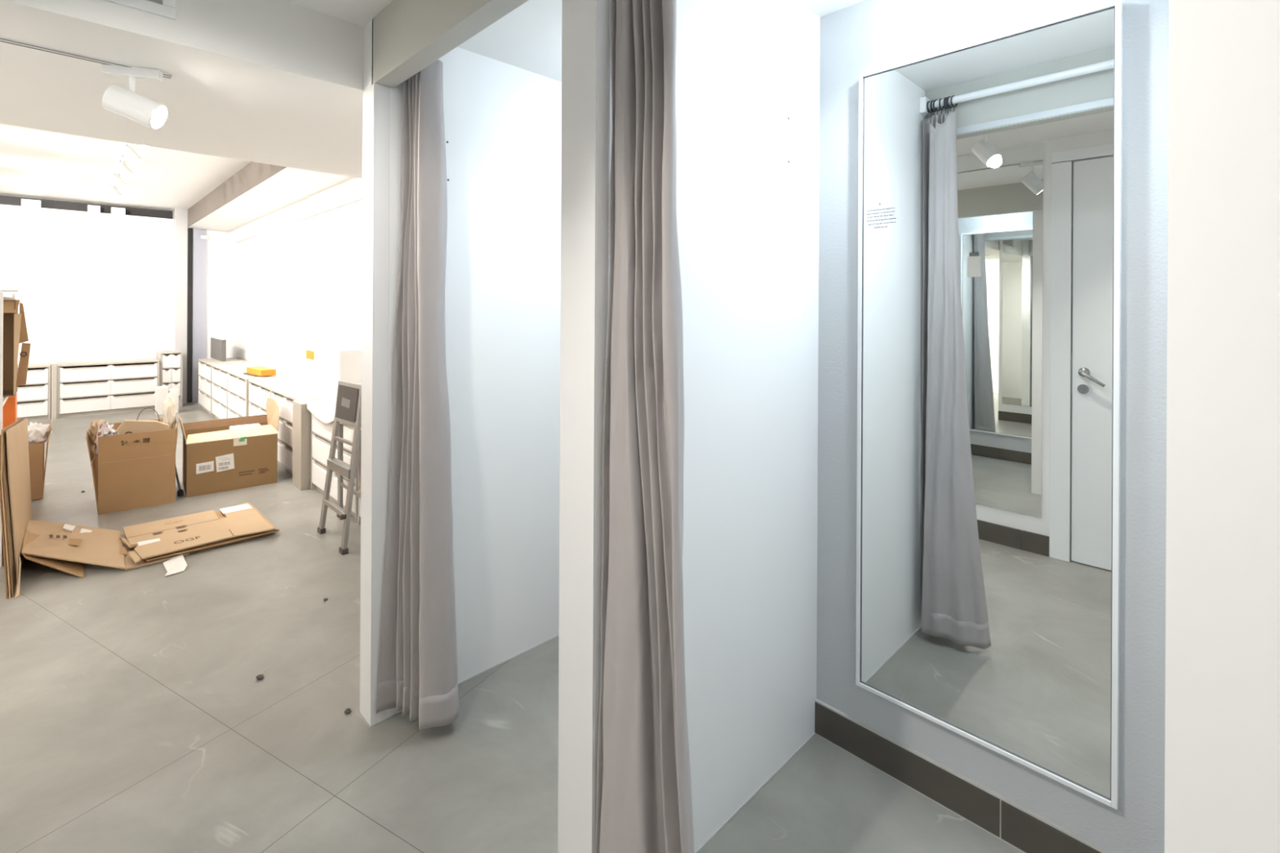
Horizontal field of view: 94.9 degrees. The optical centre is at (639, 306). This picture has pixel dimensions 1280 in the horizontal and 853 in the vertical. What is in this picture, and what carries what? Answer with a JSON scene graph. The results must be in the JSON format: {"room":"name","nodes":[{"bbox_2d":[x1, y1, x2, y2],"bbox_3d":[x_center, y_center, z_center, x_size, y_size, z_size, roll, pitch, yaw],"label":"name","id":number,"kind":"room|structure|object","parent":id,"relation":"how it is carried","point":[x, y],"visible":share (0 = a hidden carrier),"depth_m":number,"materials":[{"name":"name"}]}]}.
{"room":"clothing store","nodes":[
{"label":"clothing store","id":0,"kind":"room"},
{"bbox_2d":[0,195,229,413],"bbox_3d":[-8.015,-0.016,7.194,4.880,2.750,0.400,0,0,-45],"label":"wall","id":1,"kind":"structure","parent":0,"point":[87,292],"depth_m":7.76,"materials":[{"name":"white paint"}]},
{"bbox_2d":[21,198,40,207],"bbox_3d":[-7.657,-1.294,7.386,0.170,0.090,0.180,0,0,-45],"label":"bracket","id":2,"kind":"object","parent":1,"relation":"attached to","point":[24,202],"visible":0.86,"depth_m":7.32,"materials":[{"name":"white metal"}]},
{"bbox_2d":[0,195,172,218],"bbox_3d":[-8.200,-1.320,6.998,4.130,0.135,0.030,0,0,-45],"label":"trim","id":3,"kind":"structure","parent":1,"relation":"attached to","point":[4,199],"depth_m":7.76,"materials":[{"name":"grey metal"}]},
{"bbox_2d":[0,204,173,230],"bbox_3d":[-8.063,-1.170,6.857,4.130,0.157,0.025,0,0,-45],"label":"trim","id":4,"kind":"structure","parent":1,"relation":"attached to","point":[6,211],"depth_m":7.65,"materials":[{"name":"white paint"}]},
{"bbox_2d":[87,204,100,213],"bbox_3d":[-7.247,-1.292,7.790,0.120,0.090,0.180,0,0,-45],"label":"bracket","id":5,"kind":"object","parent":1,"relation":"attached to","point":[91,208],"visible":0.79,"depth_m":7.72,"materials":[{"name":"white metal"}]},
{"bbox_2d":[110,207,125,214],"bbox_3d":[-7.076,-1.291,7.958,0.140,0.090,0.180,0,0,-45],"label":"bracket","id":6,"kind":"object","parent":1,"relation":"attached to","point":[118,211],"visible":0.86,"depth_m":7.90,"materials":[{"name":"white metal"}]},
{"bbox_2d":[173,208,187,404],"bbox_3d":[-6.503,-0.008,8.312,0.133,2.750,0.130,0,0,-45],"label":"trim","id":7,"kind":"structure","parent":1,"relation":"attached to","point":[180,268],"depth_m":8.27,"materials":[{"name":"grey paint"}]},
{"bbox_2d":[186,227,192,402],"bbox_3d":[-6.465,0.117,8.420,0.068,2.500,0.030,0,0,-45],"label":"trim","id":8,"kind":"structure","parent":1,"relation":"attached to","point":[189,291],"depth_m":8.41,"materials":[{"name":"black metal"}]},
{"bbox_2d":[191,228,206,401],"bbox_3d":[-6.383,0.117,8.505,0.155,2.500,0.025,0,0,-45],"label":"trim","id":9,"kind":"structure","parent":1,"relation":"attached to","point":[199,246],"depth_m":8.49,"materials":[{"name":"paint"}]},
{"bbox_2d":[200,235,207,239],"bbox_3d":[-6.331,-1.013,8.526,0.080,0.050,0.060,0,0,-45],"label":"sensor","id":10,"kind":"object","parent":1,"relation":"attached to","point":[202,237],"visible":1,"depth_m":8.50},
{"bbox_2d":[187,161,286,226],"bbox_3d":[-4.043,-1.246,5.922,0.007,0.250,6.980,0,0,-45],"label":"trim","id":11,"kind":"structure","parent":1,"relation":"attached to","point":[253,174],"depth_m":6.12,"materials":[{"name":"white paint"}]},
{"bbox_2d":[0,124,250,210],"bbox_3d":[-5.558,-1.429,4.708,4.880,0.100,7.380,0,0,-45],"label":"ceiling","id":12,"kind":"structure","parent":0,"point":[36,163],"depth_m":5.94,"materials":[{"name":"white paint"}]},
{"bbox_2d":[109,144,128,185],"bbox_3d":[-4.551,-1.371,5.196,0.034,0.005,5.000,0,0,-45],"label":"track","id":13,"kind":"object","parent":12,"relation":"attached to","point":[122,155],"visible":0.02,"depth_m":5.50,"materials":[{"name":"metal"}]},
{"bbox_2d":[104,180,122,199],"bbox_3d":[-5.778,-1.280,6.443,0.153,0.198,0.084,0,0,-25],"label":"track spotlight","id":14,"kind":"object","parent":13,"relation":"attached to","point":[112,190],"visible":0.88,"depth_m":6.42,"materials":[{"name":"beige metal"}]},
{"bbox_2d":[107,168,128,190],"bbox_3d":[-5.252,-1.277,5.909,0.153,0.198,0.084,0,0,-25],"label":"track spotlight","id":15,"kind":"object","parent":13,"relation":"attached to","point":[116,180],"visible":0.84,"depth_m":5.88,"materials":[{"name":"beige metal"}]},
{"bbox_2d":[112,155,134,178],"bbox_3d":[-4.725,-1.274,5.375,0.153,0.198,0.084,0,0,-25],"label":"track spotlight","id":16,"kind":"object","parent":13,"relation":"attached to","point":[121,166],"visible":0.9,"depth_m":5.35,"materials":[{"name":"beige metal"}]},
{"bbox_2d":[118,142,142,164],"bbox_3d":[-4.199,-1.272,4.840,0.153,0.198,0.084,0,0,-25],"label":"track spotlight","id":17,"kind":"object","parent":13,"relation":"attached to","point":[128,152],"visible":0.82,"depth_m":4.82,"materials":[{"name":"beige metal"}]},
{"bbox_2d":[0,0,363,177],"bbox_3d":[-2.419,-1.107,1.521,4.880,0.710,1.570,0,0,-45],"label":"ceiling","id":18,"kind":"structure","parent":0,"point":[218,105],"depth_m":2.11,"materials":[{"name":"paint"}]},
{"bbox_2d":[0,36,172,78],"bbox_3d":[-2.033,-0.748,1.391,1.450,0.005,0.034,0,0,-45],"label":"track","id":19,"kind":"object","parent":18,"relation":"attached to","point":[2,39],"visible":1,"depth_m":1.72,"materials":[{"name":"metal"}]},
{"bbox_2d":[100,63,167,128],"bbox_3d":[-1.580,-0.655,1.834,0.160,0.184,0.084,0,0,-19],"label":"track spotlight","id":20,"kind":"object","parent":19,"relation":"attached to","point":[118,100],"visible":1,"depth_m":1.81,"materials":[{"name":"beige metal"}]},
{"bbox_2d":[3,0,364,90],"bbox_3d":[-1.415,-0.857,1.565,1.303,0.220,0.004,0,0,-45],"label":"beam corridor","id":21,"kind":"structure","parent":0,"point":[283,35],"depth_m":1.79,"materials":[{"name":"white paint"}]},
{"bbox_2d":[104,0,176,19],"bbox_3d":[-1.515,-0.883,1.455,0.577,0.140,0.012,0,0,-45],"label":"air vent","id":22,"kind":"object","parent":21,"relation":"attached to","point":[166,8],"visible":1,"depth_m":1.62,"materials":[{"name":"white metal"}]},
{"bbox_2d":[187,167,352,231],"bbox_3d":[-3.860,-1.245,6.101,0.505,0.250,6.980,0,0,-45],"label":"ceiling","id":23,"kind":"structure","parent":0,"point":[290,185],"depth_m":5.98,"materials":[{"name":"white paint"}]},
{"bbox_2d":[371,0,527,88],"bbox_3d":[0.259,-0.849,0.837,0.062,0.220,3.235,0,0,-45],"label":"header beam","id":24,"kind":"structure","parent":0,"point":[409,36],"depth_m":1.72,"materials":[{"name":"white paint"}]},
{"bbox_2d":[394,0,528,87],"bbox_3d":[-0.150,-0.758,1.298,0.009,0.026,1.965,0,0,-45],"label":"trim","id":25,"kind":"structure","parent":24,"relation":"attached to","point":[527,0],"depth_m":1.64,"materials":[{"name":"white metal"}]},
{"bbox_2d":[364,18,561,718],"bbox_3d":[-0.552,0.217,2.353,1.042,2.360,0.096,0,0,-45],"label":"wall","id":26,"kind":"structure","parent":0,"point":[503,121],"depth_m":2.29,"materials":[{"name":"white paint"}]},
{"bbox_2d":[360,83,390,726],"bbox_3d":[-0.906,0.326,2.005,0.054,2.139,0.099,0,0,-45],"label":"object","id":27,"kind":"structure","parent":26,"relation":"attached to","point":[376,98],"depth_m":1.97,"materials":[{"name":"white paint"}]},
{"bbox_2d":[0,401,1022,852],"bbox_3d":[-3.821,1.440,2.981,5.150,0.120,12.400,0,0,-45],"label":"floor","id":28,"kind":"structure","parent":0,"point":[135,715],"depth_m":1.92,"materials":[{"name":"tile"}]},
{"bbox_2d":[0,435,8,599],"bbox_3d":[-3.484,1.012,3.265,0.048,0.740,1.365,0,0,-43],"label":"cardboard sheet","id":29,"kind":"object","parent":28,"relation":"on","point":[1,499],"visible":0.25,"depth_m":2.83,"materials":[{"name":"brown cardboard"}]},
{"bbox_2d":[0,289,18,567],"bbox_3d":[-3.947,0.642,3.415,0.495,1.475,1.200,0,0,-45],"label":"display stand","id":30,"kind":"object","parent":28,"relation":"on","point":[3,295],"visible":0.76,"depth_m":3.12,"materials":[{"name":"metal"}]},
{"bbox_2d":[2,396,8,406],"bbox_3d":[-3.964,0.554,3.397,0.405,0.022,1.150,0,0,-45],"label":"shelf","id":31,"kind":"object","parent":30,"relation":"attached to","point":[4,398],"depth_m":3.48,"materials":[{"name":"wood"}]},
{"bbox_2d":[3,293,12,297],"bbox_3d":[-3.961,-0.071,3.397,0.405,0.022,1.150,0,0,-45],"label":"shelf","id":32,"kind":"object","parent":30,"relation":"attached to","point":[5,295],"depth_m":3.68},
{"bbox_2d":[2,393,17,429],"bbox_3d":[-4.037,0.912,3.762,0.055,0.690,0.180,0,0,-45],"label":"board","id":33,"kind":"object","parent":30,"relation":"on","point":[10,407],"visible":0.22,"depth_m":3.70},
{"bbox_2d":[2,299,31,396],"bbox_3d":[-4.011,0.247,3.532,0.485,0.585,0.350,0,0,-45],"label":"carton","id":34,"kind":"object","parent":30,"relation":"on","point":[15,328],"visible":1,"depth_m":3.63,"materials":[{"name":"cardboard"}]},
{"bbox_2d":[0,418,21,598],"bbox_3d":[-3.482,0.997,3.273,0.049,0.770,1.377,0,0,-44],"label":"cardboard sheet","id":35,"kind":"object","parent":28,"relation":"on","point":[2,431],"visible":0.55,"depth_m":2.85,"materials":[{"name":"brown cardboard"}]},
{"bbox_2d":[2,417,24,597],"bbox_3d":[-3.479,1.007,3.281,0.051,0.750,1.370,0,0,-44],"label":"cardboard sheet","id":36,"kind":"object","parent":28,"relation":"on","point":[6,484],"visible":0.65,"depth_m":2.87,"materials":[{"name":"brown cardboard"}]},
{"bbox_2d":[14,555,21,598],"bbox_3d":[-3.010,1.304,2.842,0.016,0.160,0.135,0,0,-43],"label":"cardboard","id":37,"kind":"object","parent":28,"relation":"on","point":[17,593],"visible":1,"depth_m":2.83,"materials":[{"name":"brown cardboard"}]},
{"bbox_2d":[5,418,32,582],"bbox_3d":[-3.511,0.995,3.327,0.050,0.755,1.260,0,0,-44],"label":"cardboard sheet","id":38,"kind":"object","parent":28,"relation":"on","point":[17,440],"visible":0.8,"depth_m":3.17,"materials":[{"name":"brown cardboard"}]},
{"bbox_2d":[16,363,51,421],"bbox_3d":[-7.630,1.033,6.919,0.970,0.655,0.420,0,0,-45],"label":"base cabinet","id":39,"kind":"object","parent":28,"relation":"on","point":[34,397],"visible":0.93,"depth_m":7.04,"materials":[{"name":"white wood"}]},
{"bbox_2d":[17,400,45,405],"bbox_3d":[-7.462,1.222,7.078,0.419,0.156,0.372,0,0,-45],"label":"drawer","id":40,"kind":"object","parent":39,"relation":"on","point":[28,402],"depth_m":7.02,"materials":[{"name":"white wood"}]},
{"bbox_2d":[17,383,45,388],"bbox_3d":[-7.461,1.027,7.078,0.419,0.156,0.372,0,0,-45],"label":"drawer","id":41,"kind":"object","parent":39,"relation":"on","point":[28,385],"depth_m":7.04,"materials":[{"name":"white wood"}]},
{"bbox_2d":[27,367,46,372],"bbox_3d":[-7.460,0.832,7.078,0.419,0.156,0.372,0,0,-45],"label":"tray","id":42,"kind":"object","parent":39,"relation":"on","point":[29,369],"depth_m":7.07,"materials":[{"name":"white wood"}]},
{"bbox_2d":[28,418,53,501],"bbox_3d":[-4.512,1.117,4.285,0.315,0.520,0.450,0,0,-45],"label":"carton","id":43,"kind":"object","parent":28,"relation":"on","point":[36,451],"visible":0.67,"depth_m":4.19,"materials":[{"name":"cardboard"}]},
{"bbox_2d":[27,422,52,444],"bbox_3d":[-4.413,0.928,4.291,0.169,0.182,0.266,0,0,-45],"label":"crumpled paper","id":44,"kind":"object","parent":43,"relation":"in","point":[37,433],"visible":0.7,"depth_m":4.24,"materials":[{"name":"white paper"}]},
{"bbox_2d":[51,361,57,419],"bbox_3d":[-7.246,1.028,7.262,0.048,0.670,0.430,0,0,-45],"label":"post","id":45,"kind":"object","parent":28,"relation":"on","point":[54,364],"visible":1,"depth_m":7.11,"materials":[{"name":"beige wood"}]},
{"bbox_2d":[21,520,190,577],"bbox_3d":[-3.206,1.325,3.316,1.299,0.118,0.528,0,0,23],"label":"carton","id":46,"kind":"object","parent":28,"relation":"on","point":[64,547],"visible":0.94,"depth_m":3.21,"materials":[{"name":"cardboard"}]},
{"bbox_2d":[57,358,159,418],"bbox_3d":[-6.900,1.037,7.639,0.970,0.655,0.420,0,0,-45],"label":"drawer unit","id":47,"kind":"object","parent":28,"relation":"on","point":[92,388],"visible":0.91,"depth_m":7.48,"materials":[{"name":"white wood"}]},
{"bbox_2d":[62,364,107,369],"bbox_3d":[-7.059,0.834,7.472,0.419,0.156,0.372,0,0,-45],"label":"drawer","id":48,"kind":"object","parent":47,"relation":"on","point":[93,366],"depth_m":7.39,"materials":[{"name":"white wood"}]},
{"bbox_2d":[62,380,107,386],"bbox_3d":[-7.060,1.029,7.472,0.419,0.156,0.372,0,0,-45],"label":"drawer","id":49,"kind":"object","parent":47,"relation":"on","point":[81,383],"depth_m":7.36,"materials":[{"name":"white wood"}]},
{"bbox_2d":[62,395,107,401],"bbox_3d":[-7.061,1.224,7.472,0.419,0.156,0.372,0,0,-45],"label":"drawer","id":50,"kind":"object","parent":47,"relation":"on","point":[94,397],"depth_m":7.37,"materials":[{"name":"white wood"}]},
{"bbox_2d":[111,362,154,367],"bbox_3d":[-6.729,0.835,7.797,0.419,0.156,0.372,0,0,-45],"label":"drawer","id":51,"kind":"object","parent":47,"relation":"on","point":[126,364],"depth_m":7.72,"materials":[{"name":"white wood"}]},
{"bbox_2d":[111,377,154,382],"bbox_3d":[-6.731,1.030,7.797,0.419,0.156,0.372,0,0,-45],"label":"drawer","id":52,"kind":"object","parent":47,"relation":"on","point":[133,380],"depth_m":7.67,"materials":[{"name":"white wood"}]},
{"bbox_2d":[111,391,154,397],"bbox_3d":[-6.731,1.225,7.797,0.419,0.156,0.372,0,0,-45],"label":"drawer","id":53,"kind":"object","parent":47,"relation":"on","point":[137,394],"depth_m":7.68,"materials":[{"name":"white wood"}]},
{"bbox_2d":[85,418,178,515],"bbox_3d":[-3.635,1.120,4.216,0.518,0.522,0.544,0,0,-40],"label":"carton","id":54,"kind":"object","parent":28,"relation":"on","point":[135,470],"visible":0.96,"depth_m":4.02,"materials":[{"name":"cardboard"}]},
{"bbox_2d":[88,418,105,446],"bbox_3d":[-3.847,0.886,4.162,0.097,0.193,0.170,0,0,-45],"label":"sheet","id":55,"kind":"object","parent":54,"relation":"in","point":[93,430],"visible":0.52,"depth_m":4.11,"materials":[{"name":"paper"}]},
{"bbox_2d":[94,420,118,455],"bbox_3d":[-3.671,0.919,4.052,0.137,0.284,0.272,0,0,-45],"label":"crumpled paper","id":56,"kind":"object","parent":54,"relation":"in","point":[104,428],"visible":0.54,"depth_m":4.00,"materials":[{"name":"white paper"}]},
{"bbox_2d":[115,408,169,434],"bbox_3d":[-3.569,0.903,4.199,0.323,0.357,0.053,0,0,-45],"label":"paper bag","id":57,"kind":"object","parent":54,"relation":"in","point":[127,426],"visible":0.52,"depth_m":4.19,"materials":[{"name":"beige paper"}]},
{"bbox_2d":[162,390,176,429],"bbox_3d":[-3.561,0.814,4.441,0.085,0.388,0.127,0,0,-45],"label":"plastic wrap","id":58,"kind":"object","parent":54,"relation":"in","point":[169,405],"visible":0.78,"depth_m":4.41,"materials":[{"name":"beige plastic"}]},
{"bbox_2d":[155,386,178,415],"bbox_3d":[-6.088,1.196,7.555,0.220,0.345,0.200,0,0,-45],"label":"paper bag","id":59,"kind":"object","parent":28,"relation":"on","point":[161,392],"visible":0.7,"depth_m":7.45,"materials":[{"name":"paper"}]},
{"bbox_2d":[156,350,182,407],"bbox_3d":[-6.496,0.989,8.106,0.240,0.755,0.420,0,0,-45],"label":"base cabinet","id":60,"kind":"object","parent":28,"relation":"on","point":[171,377],"visible":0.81,"depth_m":7.98,"materials":[{"name":"white wood"}]},
{"bbox_2d":[162,553,186,576],"bbox_3d":[-2.496,1.378,3.142,0.102,0.011,0.263,0,0,-45],"label":"paper scrap","id":61,"kind":"object","parent":28,"relation":"on","point":[177,564],"visible":1,"depth_m":3.13,"materials":[{"name":"white paper"}]},
{"bbox_2d":[175,466,183,496],"bbox_3d":[-3.380,1.270,4.300,0.065,0.226,0.040,0,0,-30],"label":"metal pole","id":62,"kind":"object","parent":28,"relation":"on","point":[180,492],"visible":0.94,"depth_m":4.30,"materials":[{"name":"metal"}]},
{"bbox_2d":[119,502,279,564],"bbox_3d":[-2.664,1.359,3.548,0.705,0.052,0.693,0,0,-45],"label":"carton","id":63,"kind":"object","parent":28,"relation":"on","point":[211,529],"visible":1,"depth_m":3.49,"materials":[{"name":"cardboard"}]},
{"bbox_2d":[198,357,249,417],"bbox_3d":[-5.548,1.044,7.827,0.420,0.655,0.970,0,0,-45],"label":"base cabinet","id":64,"kind":"object","parent":28,"relation":"on","point":[204,365],"visible":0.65,"depth_m":7.68,"materials":[{"name":"white wood"}]},
{"bbox_2d":[209,336,226,361],"bbox_3d":[-5.759,0.568,8.016,0.060,0.295,0.860,0,0,-45],"label":"panel","id":65,"kind":"object","parent":64,"relation":"on","point":[218,344],"visible":1,"depth_m":7.87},
{"bbox_2d":[177,397,279,497],"bbox_3d":[-3.237,1.068,4.624,0.624,0.630,0.494,0,0,-41],"label":"carton","id":66,"kind":"object","parent":28,"relation":"on","point":[217,458],"visible":1,"depth_m":4.48,"materials":[{"name":"brown cardboard"}]},
{"bbox_2d":[239,436,247,441],"bbox_3d":[-3.028,1.010,4.479,0.050,0.032,0.002,0,0,-41],"label":"print","id":67,"kind":"object","parent":66,"relation":"attached to","point":[242,439],"depth_m":4.48},
{"bbox_2d":[229,423,261,429],"bbox_3d":[-3.150,1.167,4.696,0.200,0.417,0.220,0,0,-41],"label":"paper sheet","id":68,"kind":"object","parent":66,"relation":"in","point":[251,424],"visible":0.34,"depth_m":4.71,"materials":[{"name":"white paper"}]},
{"bbox_2d":[211,362,266,419],"bbox_3d":[-4.846,1.048,7.114,0.420,0.655,0.970,0,0,-45],"label":"base cabinet","id":69,"kind":"object","parent":28,"relation":"on","point":[219,371],"visible":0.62,"depth_m":7.00,"materials":[{"name":"white wood"}]},
{"bbox_2d":[255,674,263,679],"bbox_3d":[-1.422,1.387,2.200,0.031,0.011,0.025,0,0,16],"label":"scrap","id":70,"kind":"object","parent":28,"relation":"on","point":[260,677],"visible":1,"depth_m":2.19,"materials":[{"name":"rubber"}]},
{"bbox_2d":[227,369,292,417],"bbox_3d":[-4.151,1.051,6.409,0.420,0.655,0.970,0,0,-45],"label":"base cabinet","id":71,"kind":"object","parent":28,"relation":"on","point":[236,379],"visible":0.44,"depth_m":6.29,"materials":[{"name":"white wood"}]},
{"bbox_2d":[239,378,245,383],"bbox_3d":[-3.992,0.850,6.240,0.372,0.156,0.419,0,0,-45],"label":"tray","id":72,"kind":"object","parent":71,"relation":"on","point":[241,380],"depth_m":6.14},
{"bbox_2d":[243,373,259,376],"bbox_3d":[-4.094,0.718,6.266,0.370,0.012,0.135,0,0,40],"label":"tray","id":73,"kind":"object","parent":71,"relation":"attached to","point":[249,374],"depth_m":6.17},
{"bbox_2d":[243,366,275,376],"bbox_3d":[-4.041,0.687,6.235,0.490,0.075,0.155,0,0,40],"label":"box","id":74,"kind":"object","parent":71,"relation":"on","point":[254,371],"visible":1,"depth_m":6.12,"materials":[{"name":"yellow cardboard"}]},
{"bbox_2d":[244,375,295,416],"bbox_3d":[-3.792,1.050,6.029,0.432,0.662,0.045,0,0,-45],"label":"post","id":75,"kind":"object","parent":28,"relation":"on","point":[246,379],"visible":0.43,"depth_m":5.87,"materials":[{"name":"white wood"}]},
{"bbox_2d":[248,376,297,416],"bbox_3d":[-3.459,1.055,5.707,0.420,0.655,0.872,0,0,-45],"label":"base cabinet","id":76,"kind":"object","parent":28,"relation":"on","point":[259,389],"visible":0.3,"depth_m":5.65,"materials":[{"name":"white wood"}]},
{"bbox_2d":[251,384,259,389],"bbox_3d":[-3.607,0.852,5.850,0.372,0.156,0.370,0,0,-45],"label":"tray","id":77,"kind":"object","parent":76,"relation":"on","point":[253,386],"depth_m":5.74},
{"bbox_2d":[251,404,259,408],"bbox_3d":[-3.608,1.046,5.850,0.372,0.156,0.370,0,0,-45],"label":"tray","id":78,"kind":"object","parent":76,"relation":"on","point":[253,406],"depth_m":5.74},
{"bbox_2d":[262,388,270,394],"bbox_3d":[-3.317,0.853,5.555,0.372,0.156,0.370,0,0,-45],"label":"tray","id":79,"kind":"object","parent":76,"relation":"on","point":[264,391],"depth_m":5.44,"materials":[{"name":"white wood"}]},
{"bbox_2d":[271,386,315,474],"bbox_3d":[-2.845,1.058,5.083,0.420,0.655,0.872,0,0,-45],"label":"base cabinet","id":80,"kind":"object","parent":28,"relation":"on","point":[284,397],"visible":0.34,"depth_m":4.92,"materials":[{"name":"white wood"}]},
{"bbox_2d":[274,393,284,399],"bbox_3d":[-2.994,0.855,5.227,0.372,0.156,0.370,0,0,-45],"label":"tray","id":81,"kind":"object","parent":80,"relation":"on","point":[277,397],"depth_m":5.12,"materials":[{"name":"white wood"}]},
{"bbox_2d":[287,399,294,404],"bbox_3d":[-2.703,0.856,4.932,0.372,0.156,0.370,0,0,-45],"label":"tray","id":82,"kind":"object","parent":80,"relation":"on","point":[289,401],"depth_m":4.87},
{"bbox_2d":[297,342,361,404],"bbox_3d":[-2.475,0.524,4.780,0.294,0.414,1.080,0,0,-45],"label":"box","id":83,"kind":"object","parent":80,"relation":"on","point":[320,366],"visible":0.71,"depth_m":4.55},
{"bbox_2d":[292,398,321,490],"bbox_3d":[-2.470,1.061,4.675,0.470,0.654,0.230,0,0,-45],"label":"pier","id":84,"kind":"object","parent":28,"relation":"on","point":[301,416],"visible":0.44,"depth_m":4.46,"materials":[{"name":"white paint"}]},
{"bbox_2d":[311,413,358,523],"bbox_3d":[-2.010,1.062,4.265,0.420,0.655,0.970,0,0,-45],"label":"base cabinet","id":85,"kind":"object","parent":28,"relation":"on","point":[321,433],"visible":0.29,"depth_m":4.22,"materials":[{"name":"white wood"}]},
{"bbox_2d":[306,400,335,424],"bbox_3d":[-2.169,0.775,4.163,0.121,0.114,0.880,0,0,-45],"label":"paper sheet","id":86,"kind":"object","parent":85,"relation":"on","point":[323,411],"visible":0.65,"depth_m":4.24,"materials":[{"name":"white paper"}]},
{"bbox_2d":[315,461,327,471],"bbox_3d":[-2.178,1.249,4.425,0.372,0.156,0.419,0,0,-45],"label":"tray","id":87,"kind":"object","parent":85,"relation":"on","point":[318,466],"depth_m":4.34,"materials":[{"name":"white"}]},
{"bbox_2d":[315,435,330,446],"bbox_3d":[-2.177,1.054,4.425,0.372,0.156,0.419,0,0,-45],"label":"drawer","id":88,"kind":"object","parent":85,"relation":"on","point":[320,442],"depth_m":4.32,"materials":[{"name":"white wood"}]},
{"bbox_2d":[336,445,351,457],"bbox_3d":[-1.852,1.056,4.096,0.372,0.156,0.419,0,0,-45],"label":"tray","id":89,"kind":"object","parent":85,"relation":"on","point":[346,453],"depth_m":3.97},
{"bbox_2d":[335,474,355,485],"bbox_3d":[-1.853,1.250,4.096,0.372,0.156,0.419,0,0,-45],"label":"drawer","id":90,"kind":"object","parent":85,"relation":"on","point":[344,480],"depth_m":4.03,"materials":[{"name":"white wood"}]},
{"bbox_2d":[317,380,361,555],"bbox_3d":[-1.827,0.923,3.600,0.205,0.935,0.669,0,0,-45],"label":"stepladder","id":91,"kind":"object","parent":28,"relation":"on","point":[348,411],"visible":0.91,"depth_m":3.52,"materials":[{"name":"metal"}]},
{"bbox_2d":[344,708,351,713],"bbox_3d":[-1.005,1.390,2.020,0.020,0.009,0.026,0,0,-45],"label":"scrap","id":92,"kind":"object","parent":28,"relation":"on","point":[348,710],"visible":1,"depth_m":2.02,"materials":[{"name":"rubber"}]},
{"bbox_2d":[357,426,361,524],"bbox_3d":[-1.315,1.066,3.559,0.420,0.655,0.970,0,0,-45],"label":"base cabinet","id":93,"kind":"object","parent":28,"relation":"on","point":[358,486],"visible":0.03,"depth_m":3.75,"materials":[{"name":"white wood"}]},
{"bbox_2d":[284,0,863,81],"bbox_3d":[0.196,-1.009,0.743,2.445,0.100,3.431,0,0,-45],"label":"ceiling","id":94,"kind":"structure","parent":0,"point":[528,37],"depth_m":2.02,"materials":[{"name":"paint"}]},
{"bbox_2d":[228,0,1168,852],"bbox_3d":[-2.076,0.014,4.729,0.120,2.750,12.250,0,0,-45],"label":"wall","id":95,"kind":"structure","parent":0,"point":[864,36],"depth_m":1.72,"materials":[{"name":"paint"}]},
{"bbox_2d":[235,195,362,243],"bbox_3d":[-3.014,-0.908,5.590,0.014,0.020,7.800,0,0,-45],"label":"trim","id":96,"kind":"structure","parent":95,"relation":"attached to","point":[360,197],"depth_m":5.93,"materials":[{"name":"white paint"}]},
{"bbox_2d":[814,702,1101,852],"bbox_3d":[0.532,1.349,1.980,0.012,0.102,1.965,0,0,-45],"label":"baseboard","id":97,"kind":"structure","parent":95,"relation":"attached to","point":[1026,833],"depth_m":1.64,"materials":[{"name":"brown tile"}]},
{"bbox_2d":[855,0,1123,809],"bbox_3d":[0.903,0.226,1.600,0.026,1.890,0.632,0,0,-45],"label":"wall mirror","id":98,"kind":"object","parent":95,"relation":"attached to","point":[989,187],"visible":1,"depth_m":1.54,"materials":[{"name":"clear glass"}]},
{"bbox_2d":[607,0,820,852],"bbox_3d":[0.203,0.221,1.642,0.964,2.360,0.118,0,0,-45],"label":"wall","id":99,"kind":"structure","parent":0,"point":[748,216],"depth_m":1.66,"materials":[{"name":"white paint"}]},
{"bbox_2d":[557,0,608,852],"bbox_3d":[-0.128,0.220,1.316,0.038,2.359,0.121,0,0,-45],"label":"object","id":100,"kind":"structure","parent":99,"relation":"attached to","point":[585,23],"depth_m":1.29,"materials":[{"name":"white paint"}]},
{"bbox_2d":[457,635,1111,852],"bbox_3d":[0.209,1.346,1.662,0.920,0.110,1.965,0,0,-45],"label":"trim","id":101,"kind":"structure","parent":99,"relation":"attached to","point":[1001,797],"depth_m":1.64,"materials":[{"name":"tile"}]},
{"bbox_3d":[0.250,-0.879,0.955,0.068,0.068,0.916,0,0,-45],"label":"curtain rod","id":102,"kind":"object","parent":99,"relation":"attached to","visible":0},
{"bbox_2d":[595,0,694,852],"bbox_3d":[0.039,0.238,1.200,0.148,2.274,0.272,0,0,-45],"label":"curtain","id":103,"kind":"object","parent":102,"relation":"hanging from","point":[644,797],"visible":1,"depth_m":1.21,"materials":[{"name":"beige fabric"}]},
{"bbox_3d":[-0.464,-0.882,1.716,0.068,0.068,0.926,0,0,-45],"label":"curtain rod","id":104,"kind":"object","parent":99,"relation":"attached to","visible":0},
{"bbox_2d":[376,59,459,729],"bbox_3d":[-0.723,0.229,1.949,0.205,2.264,0.228,0,0,-45],"label":"curtain","id":105,"kind":"object","parent":104,"relation":"hanging from","point":[418,674],"visible":0.91,"depth_m":1.96,"materials":[{"name":"beige fabric"}]},
{"bbox_2d":[1164,0,1279,852],"bbox_3d":[1.327,0.227,0.501,0.964,2.360,1.250,0,0,-45],"label":"wall","id":106,"kind":"structure","parent":0,"point":[1222,674],"depth_m":0.58,"materials":[{"name":"white paint"}]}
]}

